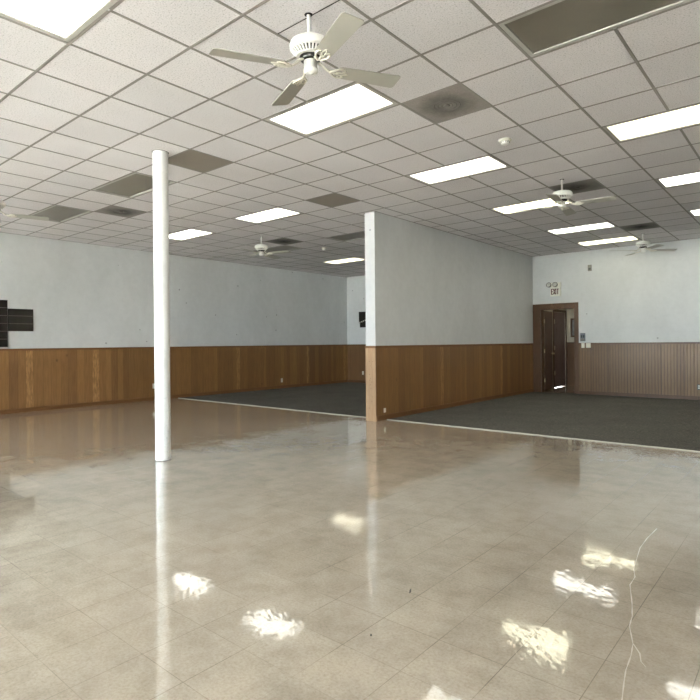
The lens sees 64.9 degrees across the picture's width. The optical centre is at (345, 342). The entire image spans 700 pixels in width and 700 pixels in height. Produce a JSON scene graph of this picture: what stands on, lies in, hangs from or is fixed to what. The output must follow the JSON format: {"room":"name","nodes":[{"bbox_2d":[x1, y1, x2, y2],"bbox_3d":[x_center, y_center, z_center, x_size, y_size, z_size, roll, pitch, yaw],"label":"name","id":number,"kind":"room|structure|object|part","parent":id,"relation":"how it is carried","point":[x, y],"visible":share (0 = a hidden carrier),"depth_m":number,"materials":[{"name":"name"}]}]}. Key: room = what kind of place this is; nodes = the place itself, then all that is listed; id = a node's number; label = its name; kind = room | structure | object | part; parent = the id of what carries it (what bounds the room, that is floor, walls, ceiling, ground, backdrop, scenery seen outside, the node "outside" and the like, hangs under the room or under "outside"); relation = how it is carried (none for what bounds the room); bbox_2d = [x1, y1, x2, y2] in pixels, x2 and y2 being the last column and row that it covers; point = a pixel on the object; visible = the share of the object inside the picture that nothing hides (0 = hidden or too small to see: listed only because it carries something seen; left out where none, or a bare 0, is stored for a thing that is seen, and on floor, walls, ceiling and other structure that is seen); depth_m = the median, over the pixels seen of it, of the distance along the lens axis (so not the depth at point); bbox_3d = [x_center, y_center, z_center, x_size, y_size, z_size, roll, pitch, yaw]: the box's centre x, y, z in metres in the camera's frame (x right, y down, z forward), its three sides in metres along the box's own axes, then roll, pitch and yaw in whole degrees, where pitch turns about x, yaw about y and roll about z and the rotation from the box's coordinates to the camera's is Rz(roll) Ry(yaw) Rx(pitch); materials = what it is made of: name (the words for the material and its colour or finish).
{"room":"empty commercial space","nodes":[
{"label":"empty commercial space","id":0,"kind":"room"},
{"bbox_2d":[0,232,347,409],"bbox_3d":[-5.953,-0.506,11.465,0.176,3.754,18.631,-1,0,41],"label":"wall","id":1,"kind":"structure","parent":0,"point":[233,326],"depth_m":12.85,"materials":[{"name":"grey paint"}]},
{"bbox_2d":[0,300,7,346],"bbox_3d":[-6.690,-0.372,10.488,0.023,0.907,0.450,-1,0,41],"label":"wall panel","id":2,"kind":"object","parent":1,"relation":"attached to","point":[3,303],"visible":1,"depth_m":10.60,"materials":[{"name":"black"}]},
{"bbox_2d":[8,308,32,330],"bbox_3d":[-6.392,-0.449,10.837,0.023,0.437,0.451,-1,0,41],"label":"wall panel","id":3,"kind":"object","parent":1,"relation":"attached to","point":[18,319],"visible":1,"depth_m":10.82,"materials":[{"name":"black"}]},
{"bbox_2d":[0,380,347,414],"bbox_3d":[-5.897,1.326,11.399,0.020,0.090,18.341,-1,0,41],"label":"baseboard","id":4,"kind":"structure","parent":1,"relation":"attached to","point":[77,405],"depth_m":12.68,"materials":[{"name":"brown wood"}]},
{"bbox_3d":[-5.899,0.128,11.405,0.026,0.042,18.361,-1,0,41],"label":"cap rail","id":5,"kind":"part","parent":1,"relation":"part of","materials":[{"name":"brown wood"}]},
{"bbox_2d":[0,398,699,699],"bbox_3d":[-0.187,1.367,6.463,15.356,0.101,18.501,-1,0,41],"label":"floor","id":6,"kind":"structure","parent":0,"point":[262,560],"depth_m":3.31,"materials":[{"name":"beige tile"}]},
{"bbox_2d":[152,150,171,461],"bbox_3d":[-2.098,-0.418,6.282,0.184,3.506,0.184,-1,0,41],"label":"support post","id":7,"kind":"object","parent":6,"relation":"on","point":[160,157],"visible":1,"depth_m":6.21,"materials":[{"name":"white paint"}]},
{"bbox_2d":[181,398,365,417],"bbox_3d":[-1.785,1.327,11.517,6.085,0.010,0.028,-1,0,41],"label":"trim","id":8,"kind":"structure","parent":6,"relation":"on","point":[181,398],"depth_m":11.11,"materials":[{"name":"metal"}]},
{"bbox_2d":[182,382,365,416],"bbox_3d":[0.302,1.308,13.969,6.101,0.008,6.415,-1,0,41],"label":"carpet","id":9,"kind":"object","parent":6,"relation":"on","point":[345,398],"visible":0.57,"depth_m":13.17,"materials":[{"name":"grey carpet"}]},
{"bbox_2d":[387,419,699,451],"bbox_3d":[4.042,1.272,6.533,8.779,0.010,0.028,-1,0,41],"label":"trim","id":10,"kind":"structure","parent":6,"relation":"on","point":[387,419],"depth_m":7.52,"materials":[{"name":"metal"}]},
{"bbox_2d":[391,392,699,450],"bbox_3d":[6.135,1.254,8.980,8.779,0.008,6.415,-1,0,41],"label":"carpet","id":11,"kind":"object","parent":6,"relation":"on","point":[658,422],"visible":1,"depth_m":9.40,"materials":[{"name":"grey carpet"}]},
{"bbox_2d":[0,0,699,276],"bbox_3d":[-0.187,-2.187,6.501,15.116,0.004,18.361,-1,0,41],"label":"ceiling","id":12,"kind":"structure","parent":0,"point":[85,113],"depth_m":5.62,"materials":[{"name":"tile"}]},
{"bbox_2d":[0,200,48,222],"bbox_3d":[-4.886,-1.958,7.666,1.021,0.410,1.021,-1,0,14],"label":"ceiling fan","id":13,"kind":"object","parent":12,"relation":"hanging from","point":[2,203],"visible":1,"depth_m":7.83,"materials":[{"name":"white plastic"}]},
{"bbox_3d":[-4.523,-1.800,7.887,0.478,0.031,0.142,-1,0,-31],"label":"blade","id":14,"kind":"part","parent":13,"relation":"part of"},
{"bbox_2d":[0,0,117,41],"bbox_3d":[-1.743,-2.223,3.371,1.196,0.099,0.587,-1,0,41],"label":"ceiling light","id":15,"kind":"object","parent":12,"relation":"attached to","point":[64,20],"visible":1,"depth_m":3.65,"materials":[{"name":"white plastic"}]},
{"bbox_2d":[32,205,91,221],"bbox_3d":[-4.791,-2.194,9.187,1.196,0.099,0.587,-1,0,41],"label":"ceiling light","id":16,"kind":"object","parent":12,"relation":"attached to","point":[56,213],"visible":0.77,"depth_m":9.16,"materials":[{"name":"grey plastic"}]},
{"bbox_2d":[95,206,144,217],"bbox_3d":[-3.700,-2.272,9.056,0.587,0.261,0.587,-1,0,41],"label":"ceiling vent","id":17,"kind":"object","parent":12,"relation":"in","point":[113,210],"visible":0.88,"depth_m":9.04,"materials":[{"name":"grey metal"}]},
{"bbox_2d":[93,173,174,197],"bbox_3d":[-2.938,-2.212,7.602,1.196,0.099,0.587,-1,0,41],"label":"ceiling light","id":18,"kind":"object","parent":12,"relation":"attached to","point":[132,185],"visible":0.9,"depth_m":7.64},
{"bbox_2d":[169,229,214,240],"bbox_3d":[-3.206,-2.209,11.040,1.196,0.099,0.587,-1,0,41],"label":"ceiling light","id":19,"kind":"object","parent":12,"relation":"attached to","point":[187,234],"visible":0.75,"depth_m":11.02,"materials":[{"name":"white plastic"}]},
{"bbox_2d":[168,150,231,171],"bbox_3d":[-1.779,-2.177,6.611,0.587,0.009,0.587,-1,0,41],"label":"ceiling panel","id":20,"kind":"object","parent":12,"relation":"attached to","point":[190,159],"visible":0.8,"depth_m":6.60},
{"bbox_2d":[241,237,290,258],"bbox_3d":[-1.731,-1.987,11.305,1.021,0.410,1.021,-1,0,-21],"label":"ceiling fan","id":21,"kind":"object","parent":12,"relation":"hanging from","point":[261,248],"visible":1,"depth_m":11.22,"materials":[{"name":"white plastic"}]},
{"bbox_2d":[255,247,267,250],"bbox_3d":[-1.731,-1.920,11.305,0.262,0.046,0.262,-1,0,41],"label":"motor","id":22,"kind":"object","parent":21,"relation":"attached to","point":[257,248],"depth_m":11.23,"materials":[{"name":"white metal"}]},
{"bbox_3d":[-1.560,-1.828,11.694,0.142,0.031,0.478,-1,0,24],"label":"blade","id":23,"kind":"part","parent":21,"relation":"part of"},
{"bbox_3d":[-1.341,-1.830,11.135,0.478,0.031,0.142,-1,0,24],"label":"blade","id":24,"kind":"part","parent":21,"relation":"part of","materials":[{"name":"white wood"}]},
{"bbox_2d":[232,207,302,223],"bbox_3d":[-1.353,-2.226,9.455,1.196,0.099,0.587,-1,0,41],"label":"ceiling light","id":25,"kind":"object","parent":12,"relation":"attached to","point":[275,213],"visible":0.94,"depth_m":9.46,"materials":[{"name":"white plastic"}]},
{"bbox_2d":[254,245,302,253],"bbox_3d":[-1.621,-2.224,12.893,1.196,0.099,0.587,-1,0,41],"label":"ceiling light","id":26,"kind":"object","parent":12,"relation":"attached to","point":[279,248],"visible":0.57,"depth_m":12.77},
{"bbox_2d":[265,238,301,244],"bbox_3d":[-1.323,-2.295,11.835,0.587,0.261,0.587,-1,0,41],"label":"ceiling vent","id":27,"kind":"object","parent":12,"relation":"in","point":[283,241],"visible":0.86,"depth_m":11.82,"materials":[{"name":"grey metal"}]},
{"bbox_2d":[209,12,400,105],"bbox_3d":[-0.235,-2.000,3.686,1.021,0.413,1.020,-1,0,20],"label":"ceiling fan","id":28,"kind":"object","parent":12,"relation":"hanging from","point":[309,48],"visible":1,"depth_m":3.59,"materials":[{"name":"white plastic"}]},
{"bbox_3d":[-0.618,-1.817,3.507,0.478,0.031,0.142,-3,2,-25],"label":"blade","id":29,"kind":"part","parent":28,"relation":"part of","materials":[{"name":"beige wood"}]},
{"bbox_3d":[-0.413,-1.848,4.070,0.142,0.031,0.478,-3,2,-25],"label":"blade","id":30,"kind":"part","parent":28,"relation":"part of","materials":[{"name":"beige wood"}]},
{"bbox_2d":[291,40,323,58],"bbox_3d":[-0.238,-1.936,3.681,0.262,0.056,0.262,-1,0,41],"label":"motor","id":31,"kind":"object","parent":28,"relation":"attached to","point":[299,48],"depth_m":3.60,"materials":[{"name":"white metal"}]},
{"bbox_3d":[-0.054,-1.833,3.301,0.142,0.031,0.478,-3,2,-25],"label":"blade","id":32,"kind":"part","parent":28,"relation":"part of","materials":[{"name":"beige wood"}]},
{"bbox_3d":[0.150,-1.864,3.864,0.478,0.031,0.142,-3,2,-25],"label":"blade","id":33,"kind":"part","parent":28,"relation":"part of","materials":[{"name":"beige wood"}]},
{"bbox_2d":[265,82,397,135],"bbox_3d":[-0.158,-2.237,5.224,1.196,0.099,0.587,-1,0,41],"label":"ceiling light","id":34,"kind":"object","parent":12,"relation":"attached to","point":[356,100],"visible":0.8,"depth_m":5.19,"materials":[{"name":"white plastic"}]},
{"bbox_2d":[307,193,358,206],"bbox_3d":[-0.194,-2.192,8.464,0.587,0.009,0.587,-1,0,41],"label":"ceiling panel","id":35,"kind":"object","parent":12,"relation":"attached to","point":[332,200],"visible":1,"depth_m":8.46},
{"bbox_2d":[322,258,364,263],"bbox_3d":[-0.036,-2.239,14.746,1.196,0.099,0.587,-1,0,41],"label":"ceiling light","id":36,"kind":"object","parent":12,"relation":"attached to","point":[348,260],"visible":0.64,"depth_m":14.81,"materials":[{"name":"white plastic"}]},
{"bbox_2d":[329,231,364,241],"bbox_3d":[0.232,-2.241,11.308,1.196,0.099,0.587,-1,0,41],"label":"ceiling light","id":37,"kind":"object","parent":12,"relation":"attached to","point":[359,235],"visible":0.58,"depth_m":11.48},
{"bbox_2d":[403,84,489,122],"bbox_3d":[0.932,-2.316,5.093,0.587,0.261,0.587,-1,0,41],"label":"ceiling vent","id":38,"kind":"object","parent":12,"relation":"in","point":[454,101],"visible":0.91,"depth_m":5.07,"materials":[{"name":"grey metal"}]},
{"bbox_2d":[407,155,509,184],"bbox_3d":[1.427,-2.252,7.077,1.196,0.099,0.587,-1,0,41],"label":"ceiling light","id":39,"kind":"object","parent":12,"relation":"attached to","point":[488,163],"visible":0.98,"depth_m":7.07,"materials":[{"name":"white plastic"}]},
{"bbox_2d":[499,138,510,145],"bbox_3d":[1.730,-2.178,5.985,0.136,0.057,0.136,-1,0,41],"label":"smoke detector","id":40,"kind":"object","parent":12,"relation":"attached to","point":[503,141],"visible":1,"depth_m":5.95,"materials":[{"name":"white plastic"}]},
{"bbox_2d":[490,198,573,214],"bbox_3d":[3.012,-2.267,8.930,1.196,0.099,0.587,-1,0,41],"label":"ceiling light","id":41,"kind":"object","parent":12,"relation":"attached to","point":[504,210],"visible":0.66,"depth_m":8.99,"materials":[{"name":"white plastic"}]},
{"bbox_2d":[512,179,616,215],"bbox_3d":[2.934,-2.031,7.474,1.021,0.410,1.021,-1,0,-12],"label":"ceiling fan","id":42,"kind":"object","parent":12,"relation":"hanging from","point":[560,197],"visible":1,"depth_m":7.36,"materials":[{"name":"white plastic"}]},
{"bbox_3d":[2.578,-1.866,7.702,0.478,0.031,0.142,-1,0,33],"label":"blade","id":43,"kind":"part","parent":42,"relation":"part of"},
{"bbox_3d":[2.708,-1.867,7.116,0.142,0.031,0.478,-1,0,33],"label":"blade","id":44,"kind":"part","parent":42,"relation":"part of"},
{"bbox_2d":[558,194,571,199],"bbox_3d":[2.935,-1.964,7.474,0.262,0.046,0.262,-1,0,41],"label":"vent","id":45,"kind":"object","parent":42,"relation":"attached to","point":[563,196],"depth_m":7.38,"materials":[{"name":"white metal"}]},
{"bbox_3d":[3.164,-1.872,7.832,0.142,0.031,0.478,-1,0,33],"label":"blade","id":46,"kind":"part","parent":42,"relation":"part of","materials":[{"name":"white wood"}]},
{"bbox_3d":[3.294,-1.873,7.246,0.478,0.031,0.142,-1,0,33],"label":"blade","id":47,"kind":"part","parent":42,"relation":"part of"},
{"bbox_2d":[550,179,604,193],"bbox_3d":[3.309,-2.338,7.873,0.587,0.261,0.587,-1,0,41],"label":"ceiling vent","id":48,"kind":"object","parent":12,"relation":"in","point":[587,185],"visible":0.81,"depth_m":7.83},
{"bbox_2d":[546,222,616,234],"bbox_3d":[4.596,-2.281,10.783,1.196,0.099,0.587,-1,0,41],"label":"ceiling light","id":49,"kind":"object","parent":12,"relation":"attached to","point":[606,224],"visible":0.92,"depth_m":10.79,"materials":[{"name":"white plastic"}]},
{"bbox_2d":[498,0,692,56],"bbox_3d":[1.695,-2.255,3.639,1.196,0.099,0.587,-1,0,41],"label":"ceiling light","id":50,"kind":"object","parent":12,"relation":"attached to","point":[559,23],"visible":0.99,"depth_m":3.77,"materials":[{"name":"brown plastic"}]},
{"bbox_2d":[576,236,639,245],"bbox_3d":[5.785,-2.293,12.173,1.196,0.099,0.587,-1,0,41],"label":"ceiling light","id":51,"kind":"object","parent":12,"relation":"attached to","point":[630,238],"visible":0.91,"depth_m":12.22,"materials":[{"name":"white plastic"}]},
{"bbox_2d":[621,222,658,230],"bbox_3d":[5.687,-2.360,10.652,0.587,0.261,0.587,-1,0,41],"label":"ceiling vent","id":52,"kind":"object","parent":12,"relation":"in","point":[645,225],"visible":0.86,"depth_m":10.62,"materials":[{"name":"grey metal"}]},
{"bbox_2d":[618,233,676,255],"bbox_3d":[6.102,-2.060,11.303,1.021,0.410,1.021,-1,0,-43],"label":"ceiling fan","id":53,"kind":"object","parent":12,"relation":"hanging from","point":[643,245],"visible":1,"depth_m":11.25,"materials":[{"name":"white plastic"}]},
{"bbox_3d":[6.092,-1.899,10.879,0.142,0.031,0.478,-1,0,2],"label":"blade","id":54,"kind":"part","parent":53,"relation":"part of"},
{"bbox_3d":[6.527,-1.903,11.291,0.478,0.031,0.142,-1,0,2],"label":"blade","id":55,"kind":"part","parent":53,"relation":"part of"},
{"bbox_2d":[602,104,699,142],"bbox_3d":[3.280,-2.269,5.492,1.196,0.099,0.587,-1,0,41],"label":"ceiling light","id":56,"kind":"object","parent":12,"relation":"attached to","point":[688,116],"visible":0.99,"depth_m":5.61,"materials":[{"name":"white plastic"}]},
{"bbox_2d":[655,172,699,187],"bbox_3d":[4.864,-2.284,7.345,1.196,0.099,0.587,-1,0,41],"label":"ceiling light","id":57,"kind":"object","parent":12,"relation":"attached to","point":[690,178],"visible":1,"depth_m":7.60,"materials":[{"name":"white plastic"}]},
{"bbox_2d":[688,209,699,216],"bbox_3d":[6.449,-2.299,9.198,1.196,0.099,0.587,-1,0,41],"label":"ceiling light","id":58,"kind":"object","parent":12,"relation":"attached to","point":[693,213],"visible":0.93,"depth_m":9.52,"materials":[{"name":"white plastic"}]},
{"bbox_2d":[365,211,565,421],"bbox_3d":[3.421,-0.468,12.759,0.235,3.504,9.293,-1,0,41],"label":"wall","id":59,"kind":"structure","parent":0,"point":[449,317],"depth_m":10.76,"materials":[{"name":"grey paint"}]},
{"bbox_3d":[0.425,0.697,9.245,0.212,1.229,0.024,-1,0,41],"label":"panel","id":60,"kind":"part","parent":59,"relation":"part of","materials":[{"name":"brown wood"}]},
{"bbox_3d":[2.594,0.048,11.788,0.232,0.040,6.737,-1,0,41],"label":"cap rail","id":61,"kind":"part","parent":59,"relation":"part of","materials":[{"name":"brown wood"}]},
{"bbox_3d":[2.667,-1.093,11.739,0.012,2.239,6.703,-1,0,41],"label":"panel","id":62,"kind":"part","parent":59,"relation":"part of","materials":[{"name":"grey paint"}]},
{"bbox_2d":[347,238,699,395],"bbox_3d":[5.835,-0.616,13.525,15.356,3.754,0.176,-1,0,41],"label":"wall","id":63,"kind":"structure","parent":0,"point":[639,313],"depth_m":12.80,"materials":[{"name":"grey paint"}]},
{"bbox_2d":[348,380,365,382],"bbox_3d":[2.389,1.249,16.393,6.083,0.090,0.020,-1,0,41],"label":"baseboard","id":64,"kind":"structure","parent":63,"relation":"attached to","point":[356,381],"depth_m":18.07,"materials":[{"name":"brown wood"}]},
{"bbox_3d":[2.378,0.050,16.388,6.077,0.040,0.026,-1,0,41],"label":"cap rail","id":65,"kind":"part","parent":63,"relation":"part of","materials":[{"name":"brown wood"}]},
{"bbox_2d":[359,312,365,327],"bbox_3d":[0.653,-0.761,17.861,0.575,0.512,0.021,-1,0,41],"label":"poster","id":66,"kind":"object","parent":63,"relation":"attached to","point":[362,315],"visible":0.59,"depth_m":17.94,"materials":[{"name":"black plastic"}]},
{"bbox_2d":[546,282,560,296],"bbox_3d":[5.236,-1.351,13.873,0.347,0.355,0.116,-1,0,41],"label":"exit sign","id":67,"kind":"object","parent":63,"relation":"attached to","point":[555,287],"visible":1,"depth_m":13.84,"materials":[{"name":"white plastic"}]},
{"bbox_2d":[546,282,560,287],"bbox_3d":[5.235,-1.460,13.873,0.347,0.138,0.116,-1,0,41],"label":"lamp","id":68,"kind":"object","parent":67,"relation":"attached to","point":[555,284],"depth_m":13.82,"materials":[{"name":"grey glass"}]},
{"bbox_2d":[533,302,578,393],"bbox_3d":[5.605,0.133,14.267,1.140,2.262,0.987,-1,0,41],"label":"door","id":69,"kind":"structure","parent":63,"relation":"in","point":[543,353],"depth_m":14.19,"materials":[{"name":"brown wood"}]},
{"bbox_2d":[553,310,566,387],"bbox_3d":[6.089,0.159,15.715,0.077,2.200,1.073,-1,0,41],"label":"door","id":70,"kind":"structure","parent":63,"relation":"in","point":[559,319],"depth_m":15.72,"materials":[{"name":"brown wood"}]},
{"bbox_2d":[580,333,584,340],"bbox_3d":[5.792,-0.139,13.462,0.116,0.202,0.032,-1,0,41],"label":"keypad","id":71,"kind":"object","parent":63,"relation":"attached to","point":[582,335],"visible":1,"depth_m":13.45,"materials":[{"name":"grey plastic"}]},
{"bbox_2d":[579,391,699,399],"bbox_3d":[8.642,1.190,11.043,7.650,0.090,0.020,-1,0,41],"label":"baseboard","id":72,"kind":"structure","parent":63,"relation":"attached to","point":[580,392],"depth_m":12.62,"materials":[{"name":"brown wood"}]},
{"bbox_3d":[8.629,-0.008,11.041,7.650,0.040,0.026,-1,0,41],"label":"cap rail","id":73,"kind":"part","parent":63,"relation":"part of","materials":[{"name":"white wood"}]},
{"bbox_2d":[545,386,574,392],"bbox_3d":[6.268,1.308,14.856,1.541,0.100,2.427,-1,0,41],"label":"floor","id":74,"kind":"structure","parent":0,"point":[565,389],"depth_m":14.89,"materials":[{"name":"beige tile"}]},
{"bbox_2d":[566,309,574,385],"bbox_3d":[7.005,-0.049,15.732,1.341,2.600,0.120,-1,0,41],"label":"wall","id":75,"kind":"structure","parent":0,"point":[570,312],"depth_m":16.06,"materials":[{"name":"paint"}]},
{"bbox_2d":[570,318,573,336],"bbox_3d":[6.706,-0.442,15.912,0.410,0.544,0.030,-1,0,41],"label":"framed picture","id":76,"kind":"object","parent":75,"relation":"attached to","point":[571,319],"visible":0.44,"depth_m":16.01},
{"bbox_2d":[572,320,573,335],"bbox_3d":[6.712,-0.442,15.919,0.326,0.460,0.011,-1,0,41],"label":"print","id":77,"kind":"object","parent":76,"relation":"attached to","point":[572,320],"depth_m":16.01}
]}

